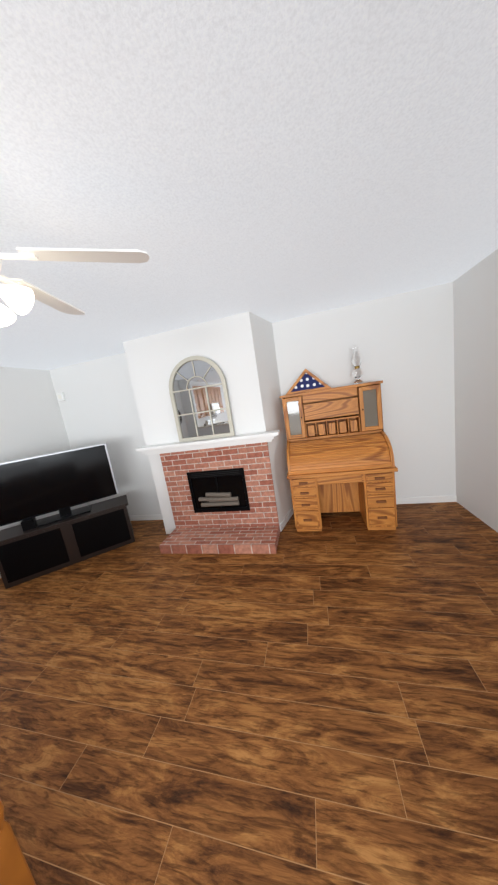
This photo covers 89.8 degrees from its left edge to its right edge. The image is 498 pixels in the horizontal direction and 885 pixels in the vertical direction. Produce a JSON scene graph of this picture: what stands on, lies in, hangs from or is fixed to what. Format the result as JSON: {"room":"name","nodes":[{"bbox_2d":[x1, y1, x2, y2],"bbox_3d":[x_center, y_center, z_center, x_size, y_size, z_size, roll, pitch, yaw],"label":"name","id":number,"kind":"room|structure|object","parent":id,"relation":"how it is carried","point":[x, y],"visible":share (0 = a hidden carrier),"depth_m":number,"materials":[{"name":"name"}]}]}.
{"room":"living room","nodes":[
{"label":"living room","id":0,"kind":"room"},
{"bbox_2d":[0,367,86,530],"bbox_3d":[-4.372,1.293,-1.233,0.150,2.660,12.250,-6,10,14],"label":"wall","id":1,"kind":"structure","parent":0,"point":[31,422],"depth_m":3.68,"materials":[{"name":"white paint"}]},
{"bbox_2d":[49,353,161,515],"bbox_3d":[-2.146,0.019,4.113,1.790,2.660,0.150,-6,10,14],"label":"wall","id":2,"kind":"structure","parent":0,"point":[98,405],"depth_m":4.01,"materials":[{"name":"white paint"}]},
{"bbox_2d":[56,392,65,401],"bbox_3d":[-3.062,-0.739,4.066,0.130,0.130,0.038,-6,10,14],"label":"sensor","id":3,"kind":"object","parent":2,"relation":"attached to","point":[60,396],"visible":1,"depth_m":4.05,"materials":[{"name":"white plastic"}]},
{"bbox_2d":[130,514,162,520],"bbox_3d":[-1.949,1.285,4.247,1.750,0.090,0.014,-6,10,14],"label":"baseboard","id":4,"kind":"structure","parent":2,"relation":"attached to","point":[137,517],"depth_m":4.18,"materials":[{"name":"white wood"}]},
{"bbox_2d":[123,312,292,533],"bbox_3d":[-0.429,-0.151,3.550,1.830,2.660,0.800,-6,10,14],"label":"wall","id":5,"kind":"structure","parent":0,"point":[239,350],"depth_m":3.09,"materials":[{"name":"white paint"}]},
{"bbox_2d":[280,507,293,531],"bbox_3d":[0.551,1.030,3.470,0.182,0.090,0.613,-6,10,14],"label":"baseboard","id":6,"kind":"structure","parent":5,"relation":"attached to","point":[290,513],"depth_m":3.39,"materials":[{"name":"white wood"}]},
{"bbox_2d":[0,502,497,884],"bbox_3d":[-0.505,2.209,-1.936,7.750,0.060,12.250,-6,10,14],"label":"floor","id":7,"kind":"structure","parent":0,"point":[310,708],"depth_m":1.42,"materials":[{"name":"brown wood"}]},
{"bbox_2d":[0,799,35,884],"bbox_3d":[-1.861,1.472,0.601,2.178,0.930,0.989,-6,10,14],"label":"sofa","id":8,"kind":"object","parent":7,"relation":"on","point":[14,869],"visible":1,"depth_m":0.78,"materials":[{"name":"leather"}]},
{"bbox_2d":[0,443,134,588],"bbox_3d":[-2.422,0.839,3.276,1.460,1.430,0.460,-14,11,-27],"label":"tv","id":9,"kind":"object","parent":7,"relation":"on","point":[31,489],"visible":1,"depth_m":3.15,"materials":[{"name":"black plastic"}]},
{"bbox_2d":[135,430,279,553],"bbox_3d":[-0.489,0.635,3.070,1.867,1.310,0.453,-6,10,14],"label":"fireplace","id":10,"kind":"object","parent":7,"relation":"on","point":[221,493],"visible":1,"depth_m":3.18,"materials":[{"name":"brick"}]},
{"bbox_2d":[169,356,234,441],"bbox_3d":[-0.606,-0.530,3.042,0.740,1.000,0.035,-6,10,14],"label":"arched mirror","id":11,"kind":"object","parent":10,"relation":"on","point":[198,393],"visible":1,"depth_m":3.04,"materials":[{"name":"beige mirror"}]},
{"bbox_2d":[280,380,397,531],"bbox_3d":[1.082,0.181,3.133,1.185,1.695,0.700,-6,10,14],"label":"roll-top desk","id":12,"kind":"object","parent":7,"relation":"on","point":[340,456],"visible":1,"depth_m":2.98,"materials":[{"name":"brown wood"}]},
{"bbox_2d":[286,368,330,394],"bbox_3d":[0.726,-0.783,3.145,0.570,0.285,0.090,-6,10,14],"label":"case","id":13,"kind":"object","parent":12,"relation":"on","point":[307,381],"visible":1,"depth_m":3.12,"materials":[{"name":"blue fabric"}]},
{"bbox_2d":[352,344,362,384],"bbox_3d":[1.305,-0.942,3.024,0.130,0.460,0.130,-6,10,14],"label":"oil lamp","id":14,"kind":"object","parent":12,"relation":"on","point":[357,372],"visible":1,"depth_m":2.99,"materials":[{"name":"clear glass"}]},
{"bbox_2d":[0,0,497,369],"bbox_3d":[-0.918,-0.440,-2.395,7.750,0.060,12.250,-6,10,14],"label":"ceiling","id":15,"kind":"structure","parent":0,"point":[272,161],"depth_m":1.00,"materials":[{"name":"paint"}]},
{"bbox_2d":[0,247,148,326],"bbox_3d":[-1.103,-0.710,0.929,1.246,0.478,1.273,-6,10,14],"label":"ceiling fan","id":16,"kind":"object","parent":15,"relation":"hanging from","point":[18,296],"visible":1,"depth_m":1.03,"materials":[{"name":"white wood"}]},
{"bbox_2d":[272,282,455,497],"bbox_3d":[2.441,-0.528,3.147,3.980,2.660,0.150,-6,10,14],"label":"wall","id":17,"kind":"structure","parent":0,"point":[404,342],"depth_m":3.17,"materials":[{"name":"white paint"}]},
{"bbox_2d":[396,495,456,503],"bbox_3d":[2.618,0.740,3.285,3.981,0.090,0.014,-6,10,14],"label":"baseboard","id":18,"kind":"structure","parent":17,"relation":"attached to","point":[429,499],"depth_m":3.34,"materials":[{"name":"white wood"}]},
{"bbox_2d":[453,249,497,531],"bbox_3d":[1.888,0.099,0.028,0.150,2.660,6.300,-6,10,14],"label":"wall","id":19,"kind":"structure","parent":0,"point":[475,297],"depth_m":2.63,"materials":[{"name":"white paint"}]}
]}

